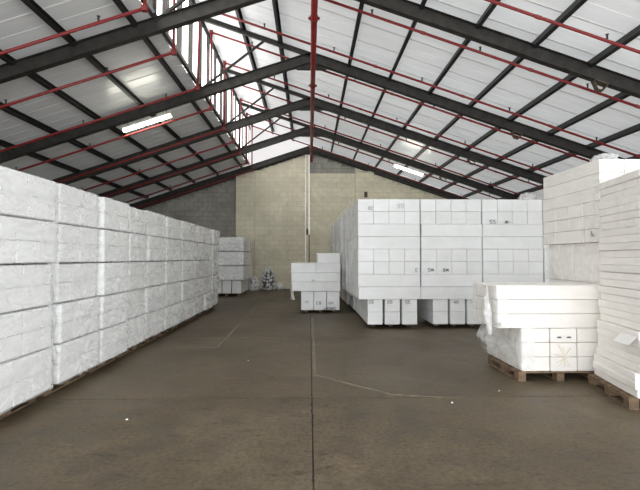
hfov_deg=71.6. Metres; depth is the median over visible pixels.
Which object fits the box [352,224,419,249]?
bundle
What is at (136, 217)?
bundle
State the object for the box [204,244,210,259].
bundle
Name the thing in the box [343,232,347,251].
bundle
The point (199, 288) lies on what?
bundle
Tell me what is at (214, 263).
bundle
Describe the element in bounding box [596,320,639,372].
pack
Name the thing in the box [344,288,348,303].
bundle
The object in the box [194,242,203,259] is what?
bundle
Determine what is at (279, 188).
wall
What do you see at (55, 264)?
film
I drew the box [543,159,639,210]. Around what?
bundle
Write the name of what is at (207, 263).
bundle
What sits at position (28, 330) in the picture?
bundle
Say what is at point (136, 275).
bundle
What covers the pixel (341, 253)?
bundle
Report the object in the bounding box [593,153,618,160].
heap
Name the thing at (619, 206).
pack
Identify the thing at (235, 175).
strip
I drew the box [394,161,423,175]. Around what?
tube light
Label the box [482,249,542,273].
bundle
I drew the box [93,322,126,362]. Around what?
bundle
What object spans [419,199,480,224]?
bundle
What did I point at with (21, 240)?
bundle
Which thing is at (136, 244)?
bundle
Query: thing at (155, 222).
bundle
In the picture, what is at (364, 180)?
pier
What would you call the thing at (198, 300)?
bundle
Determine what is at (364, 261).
bundle
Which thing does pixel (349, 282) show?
bundle
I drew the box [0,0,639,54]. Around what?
pipe
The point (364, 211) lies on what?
bundle
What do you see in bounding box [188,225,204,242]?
bundle
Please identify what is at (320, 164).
wall
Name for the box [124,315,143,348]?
bundle
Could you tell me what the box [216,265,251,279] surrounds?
bundle
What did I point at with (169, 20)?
roof frame
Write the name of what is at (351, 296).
bundle
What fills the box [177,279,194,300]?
bundle
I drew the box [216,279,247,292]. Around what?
bundle
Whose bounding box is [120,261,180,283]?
bundle
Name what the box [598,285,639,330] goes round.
pack
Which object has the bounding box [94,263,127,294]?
bundle
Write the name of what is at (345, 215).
bundle
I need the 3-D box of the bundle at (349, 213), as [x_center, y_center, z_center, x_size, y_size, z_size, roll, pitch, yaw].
[1.568,-0.721,12.659,1.454,0.584,1.472,0,-2,-1]
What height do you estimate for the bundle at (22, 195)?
0.478 m
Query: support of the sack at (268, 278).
on the floor
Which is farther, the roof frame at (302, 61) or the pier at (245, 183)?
the pier at (245, 183)
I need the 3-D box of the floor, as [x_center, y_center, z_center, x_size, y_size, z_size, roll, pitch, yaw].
[-0.234,1.981,9.844,21.000,0.090,28.400,0,-2,-1]
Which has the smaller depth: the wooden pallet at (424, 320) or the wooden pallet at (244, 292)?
the wooden pallet at (424, 320)
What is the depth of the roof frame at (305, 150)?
23.72 m
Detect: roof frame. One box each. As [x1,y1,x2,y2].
[0,0,639,98]
[0,18,624,163]
[50,69,546,184]
[97,101,529,199]
[128,146,464,207]
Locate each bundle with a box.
[0,166,54,220]
[0,216,54,262]
[0,264,50,312]
[0,306,50,362]
[0,348,51,412]
[10,263,94,302]
[43,298,97,342]
[44,184,96,226]
[46,332,97,383]
[50,224,96,261]
[68,262,145,289]
[84,197,127,231]
[85,292,126,328]
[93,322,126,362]
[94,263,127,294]
[96,230,126,261]
[116,206,145,233]
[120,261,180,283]
[124,289,142,318]
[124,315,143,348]
[127,233,145,260]
[138,210,164,236]
[139,285,164,312]
[141,308,163,338]
[145,236,164,260]
[145,262,163,286]
[159,217,180,239]
[160,282,179,306]
[163,303,180,329]
[165,239,180,259]
[174,260,210,275]
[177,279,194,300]
[178,298,193,321]
[180,221,194,240]
[180,241,193,259]
[181,261,194,280]
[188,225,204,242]
[193,295,202,314]
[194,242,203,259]
[194,278,204,296]
[195,261,203,277]
[199,276,210,292]
[202,228,210,243]
[202,292,211,309]
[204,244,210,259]
[209,230,218,244]
[210,275,218,290]
[210,290,216,305]
[211,245,217,259]
[211,260,217,274]
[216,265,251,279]
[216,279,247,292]
[217,237,251,251]
[218,252,251,264]
[291,263,339,271]
[292,272,339,299]
[301,291,338,309]
[317,253,339,262]
[331,224,333,238]
[331,238,334,252]
[334,221,337,237]
[334,237,337,252]
[338,217,342,235]
[338,234,342,251]
[338,252,342,268]
[340,269,342,286]
[340,287,343,299]
[343,212,347,233]
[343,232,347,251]
[343,251,347,270]
[343,270,347,289]
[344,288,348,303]
[347,207,351,230]
[347,229,351,250]
[347,271,351,292]
[349,292,354,309]
[352,199,419,227]
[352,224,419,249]
[352,249,419,273]
[352,272,420,298]
[355,297,360,315]
[361,299,416,324]
[418,299,481,323]
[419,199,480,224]
[419,224,481,248]
[420,249,481,273]
[420,274,481,298]
[481,199,541,223]
[482,224,542,248]
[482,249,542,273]
[482,274,542,281]
[542,200,545,224]
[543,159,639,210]
[543,224,548,248]
[543,249,548,273]
[543,274,548,281]
[544,201,601,244]
[549,243,604,282]
[549,279,599,284]
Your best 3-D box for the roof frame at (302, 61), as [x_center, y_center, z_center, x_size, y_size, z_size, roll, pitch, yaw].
[-0.254,-4.317,13.009,20.892,4.875,0.170,0,-2,-1]
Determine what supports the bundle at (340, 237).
on the bundle at (341, 253)
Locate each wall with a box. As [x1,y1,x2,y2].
[0,261,113,263]
[114,178,235,265]
[255,155,354,288]
[309,155,354,172]
[355,168,445,199]
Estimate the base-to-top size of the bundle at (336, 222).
0.584 m
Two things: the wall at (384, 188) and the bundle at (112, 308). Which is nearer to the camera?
the bundle at (112, 308)
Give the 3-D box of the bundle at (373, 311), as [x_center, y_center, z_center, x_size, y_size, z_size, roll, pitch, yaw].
[1.678,1.586,11.078,1.160,0.584,1.443,0,-2,-1]
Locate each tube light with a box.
[121,109,171,131]
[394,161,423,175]
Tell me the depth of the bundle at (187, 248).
10.98 m
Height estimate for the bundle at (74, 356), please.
0.483 m
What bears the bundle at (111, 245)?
on the bundle at (110, 278)
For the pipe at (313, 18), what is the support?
attached to the pipe at (144, 8)
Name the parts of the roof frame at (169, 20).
post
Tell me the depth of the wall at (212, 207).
24.02 m
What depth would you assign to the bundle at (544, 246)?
10.50 m
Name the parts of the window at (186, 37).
translucent panel, steel panel, translucent panel, steel panel, translucent panel, steel panel, translucent panel, steel panel, translucent panel, steel panel, translucent panel, steel panel, translucent panel, steel panel, steel panel, translucent panel, steel panel, steel panel, translucent panel, translucent panel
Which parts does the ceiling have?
rail, rail, rail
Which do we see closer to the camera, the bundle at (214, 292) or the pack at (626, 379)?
the pack at (626, 379)
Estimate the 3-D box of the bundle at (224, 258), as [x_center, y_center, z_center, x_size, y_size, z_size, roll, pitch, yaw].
[-3.998,0.622,20.402,1.474,0.616,3.004,0,-2,-1]
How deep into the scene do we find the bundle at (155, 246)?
8.65 m
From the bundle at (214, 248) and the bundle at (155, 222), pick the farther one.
the bundle at (214, 248)
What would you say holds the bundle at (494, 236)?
on the bundle at (494, 261)
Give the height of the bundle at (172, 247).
0.484 m
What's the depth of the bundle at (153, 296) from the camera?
8.59 m
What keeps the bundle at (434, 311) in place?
on the wooden pallet at (424, 320)
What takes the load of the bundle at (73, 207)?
on the bundle at (75, 244)
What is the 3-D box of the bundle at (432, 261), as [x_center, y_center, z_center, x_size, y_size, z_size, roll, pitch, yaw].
[3.076,0.411,11.137,1.432,0.584,1.484,0,-2,-1]
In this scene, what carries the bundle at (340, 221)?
on the bundle at (340, 237)
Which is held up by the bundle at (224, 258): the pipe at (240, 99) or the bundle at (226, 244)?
the bundle at (226, 244)
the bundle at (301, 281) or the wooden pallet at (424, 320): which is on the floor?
the wooden pallet at (424, 320)
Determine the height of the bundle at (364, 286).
0.583 m
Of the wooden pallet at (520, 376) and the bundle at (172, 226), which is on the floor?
the wooden pallet at (520, 376)
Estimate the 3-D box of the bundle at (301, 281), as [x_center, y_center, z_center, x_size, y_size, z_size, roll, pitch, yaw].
[-0.161,1.251,14.037,1.534,0.820,1.519,0,-2,-1]
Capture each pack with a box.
[593,354,639,398]
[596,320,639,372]
[598,169,639,229]
[598,225,639,273]
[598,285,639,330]
[600,272,639,289]
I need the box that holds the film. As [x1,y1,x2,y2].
[47,233,58,364]
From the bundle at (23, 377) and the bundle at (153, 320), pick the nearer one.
the bundle at (23, 377)
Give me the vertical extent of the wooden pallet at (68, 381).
0.130 m
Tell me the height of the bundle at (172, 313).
0.484 m
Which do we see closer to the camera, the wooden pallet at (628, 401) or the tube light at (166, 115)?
the wooden pallet at (628, 401)
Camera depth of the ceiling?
12.01 m
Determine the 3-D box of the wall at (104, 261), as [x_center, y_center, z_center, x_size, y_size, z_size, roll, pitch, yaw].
[-10.831,-0.217,9.657,0.200,4.299,28.600,0,-2,-1]
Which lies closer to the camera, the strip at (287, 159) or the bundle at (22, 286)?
the bundle at (22, 286)
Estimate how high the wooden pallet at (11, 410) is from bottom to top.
0.130 m
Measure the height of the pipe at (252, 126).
4.568 m
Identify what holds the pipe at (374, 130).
attached to the pipe at (313, 18)
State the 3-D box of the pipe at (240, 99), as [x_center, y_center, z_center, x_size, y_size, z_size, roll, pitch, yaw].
[-0.188,-3.887,18.648,19.518,4.568,0.235,0,-2,-1]
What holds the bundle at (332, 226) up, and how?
on the bundle at (332, 240)
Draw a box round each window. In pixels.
[148,0,247,158]
[248,125,309,164]
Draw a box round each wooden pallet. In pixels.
[0,396,35,419]
[37,371,84,395]
[85,356,114,372]
[115,344,135,357]
[136,334,156,346]
[157,326,173,336]
[174,319,187,327]
[188,313,198,320]
[217,290,246,296]
[424,320,473,325]
[488,355,593,381]
[588,374,639,409]
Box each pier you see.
[236,171,254,279]
[355,171,373,201]
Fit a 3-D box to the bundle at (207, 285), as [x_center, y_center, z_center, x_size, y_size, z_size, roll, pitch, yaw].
[-3.870,1.182,13.242,1.115,0.484,0.965,0,-2,0]
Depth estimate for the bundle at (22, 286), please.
4.68 m
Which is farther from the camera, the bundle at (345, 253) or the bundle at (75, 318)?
the bundle at (345, 253)
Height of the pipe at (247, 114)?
4.568 m
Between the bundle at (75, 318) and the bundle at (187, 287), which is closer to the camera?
the bundle at (75, 318)
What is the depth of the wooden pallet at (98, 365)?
6.73 m
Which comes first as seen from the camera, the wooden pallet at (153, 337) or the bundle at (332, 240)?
the wooden pallet at (153, 337)
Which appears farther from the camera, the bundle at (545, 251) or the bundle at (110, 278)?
the bundle at (545, 251)
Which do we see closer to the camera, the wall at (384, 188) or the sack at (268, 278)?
the sack at (268, 278)
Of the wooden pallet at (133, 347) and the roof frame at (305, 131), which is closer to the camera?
the wooden pallet at (133, 347)
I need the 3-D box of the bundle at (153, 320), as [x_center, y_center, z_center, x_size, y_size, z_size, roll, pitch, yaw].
[-3.762,1.535,8.705,1.111,0.485,1.046,0,-2,-1]
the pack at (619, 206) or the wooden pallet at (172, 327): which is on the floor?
the wooden pallet at (172, 327)
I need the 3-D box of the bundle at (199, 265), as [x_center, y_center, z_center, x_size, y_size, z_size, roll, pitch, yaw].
[-3.838,0.667,12.205,1.108,0.484,1.067,0,-2,-2]
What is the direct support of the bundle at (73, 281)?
on the bundle at (75, 318)
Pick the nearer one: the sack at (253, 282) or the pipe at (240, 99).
the pipe at (240, 99)
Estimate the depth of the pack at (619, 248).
5.28 m
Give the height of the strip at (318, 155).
3.981 m
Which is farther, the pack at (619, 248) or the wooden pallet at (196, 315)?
the wooden pallet at (196, 315)
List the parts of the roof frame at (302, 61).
post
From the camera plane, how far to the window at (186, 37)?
13.68 m
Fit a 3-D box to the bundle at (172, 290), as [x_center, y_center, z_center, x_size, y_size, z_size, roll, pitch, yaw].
[-3.773,1.083,9.838,1.108,0.484,1.107,0,-2,-2]
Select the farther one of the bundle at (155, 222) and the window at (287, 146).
the window at (287, 146)
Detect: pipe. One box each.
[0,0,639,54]
[0,0,639,108]
[0,14,639,157]
[15,30,591,170]
[55,61,553,183]
[82,85,542,190]
[103,98,536,199]
[123,113,497,202]
[136,125,467,208]
[308,0,319,161]
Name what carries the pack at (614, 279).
on the pack at (617, 305)
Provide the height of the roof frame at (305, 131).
4.875 m
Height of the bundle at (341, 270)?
0.583 m
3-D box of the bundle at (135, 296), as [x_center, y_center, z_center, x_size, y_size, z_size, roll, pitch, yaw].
[-3.748,1.021,7.734,1.100,0.483,0.822,0,-2,-2]
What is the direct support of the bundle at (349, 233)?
on the bundle
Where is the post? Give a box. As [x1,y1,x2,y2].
[305,155,308,262]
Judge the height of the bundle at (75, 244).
0.483 m
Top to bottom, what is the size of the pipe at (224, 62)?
4.568 m
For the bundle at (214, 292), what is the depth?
14.23 m
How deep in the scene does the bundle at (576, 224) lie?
6.80 m
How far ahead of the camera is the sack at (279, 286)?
23.17 m
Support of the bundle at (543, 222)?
on the bundle at (544, 246)
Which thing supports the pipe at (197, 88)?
attached to the pipe at (313, 18)
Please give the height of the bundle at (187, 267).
0.483 m
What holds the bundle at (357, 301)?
on the wooden pallet
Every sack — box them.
[248,276,259,290]
[260,267,275,289]
[276,283,283,289]
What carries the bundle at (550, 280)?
on the bundle
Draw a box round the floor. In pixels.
[0,289,639,489]
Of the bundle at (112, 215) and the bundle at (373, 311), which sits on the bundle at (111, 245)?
the bundle at (112, 215)
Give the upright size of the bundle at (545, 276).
0.583 m
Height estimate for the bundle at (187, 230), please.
0.474 m
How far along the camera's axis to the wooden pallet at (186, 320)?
10.95 m
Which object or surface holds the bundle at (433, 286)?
on the bundle at (434, 311)
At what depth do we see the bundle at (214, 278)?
14.21 m
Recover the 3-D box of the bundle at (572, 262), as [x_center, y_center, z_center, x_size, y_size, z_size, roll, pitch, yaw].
[4.648,0.270,6.940,1.522,0.580,1.360,0,-2,-1]
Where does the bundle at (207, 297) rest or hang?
on the wooden pallet
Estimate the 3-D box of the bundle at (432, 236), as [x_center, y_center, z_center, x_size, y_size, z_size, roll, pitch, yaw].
[3.076,-0.176,11.165,1.447,0.583,1.454,0,-2,-2]
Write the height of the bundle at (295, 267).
0.281 m
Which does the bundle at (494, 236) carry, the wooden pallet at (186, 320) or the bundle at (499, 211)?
the bundle at (499, 211)
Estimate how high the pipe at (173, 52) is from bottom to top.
4.568 m
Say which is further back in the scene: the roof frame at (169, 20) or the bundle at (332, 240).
the bundle at (332, 240)
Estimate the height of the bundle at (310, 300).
0.562 m
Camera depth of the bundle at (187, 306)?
10.95 m
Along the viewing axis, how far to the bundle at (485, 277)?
10.45 m
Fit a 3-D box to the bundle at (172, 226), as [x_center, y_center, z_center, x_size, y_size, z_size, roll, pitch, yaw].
[-3.776,-0.361,9.894,1.116,0.464,1.103,0,-2,-2]
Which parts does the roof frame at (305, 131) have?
post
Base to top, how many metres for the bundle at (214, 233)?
0.478 m
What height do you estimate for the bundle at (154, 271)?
0.483 m
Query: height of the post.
7.180 m
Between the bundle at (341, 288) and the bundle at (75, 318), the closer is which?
the bundle at (75, 318)
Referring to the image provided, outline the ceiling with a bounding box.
[0,0,639,204]
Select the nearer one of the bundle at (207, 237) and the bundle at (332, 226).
the bundle at (207, 237)
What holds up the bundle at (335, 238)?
on the bundle
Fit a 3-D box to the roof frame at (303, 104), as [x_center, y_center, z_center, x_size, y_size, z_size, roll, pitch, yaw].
[-0.340,-4.212,16.607,20.892,4.875,0.170,0,-2,-1]
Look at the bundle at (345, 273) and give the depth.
13.69 m
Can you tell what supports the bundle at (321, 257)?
on the bundle at (295, 267)
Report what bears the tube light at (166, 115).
hanging from the roof frame at (302, 61)
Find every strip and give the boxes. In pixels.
[139,175,235,208]
[253,155,303,170]
[318,155,450,198]
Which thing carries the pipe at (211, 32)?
attached to the pipe at (313, 18)

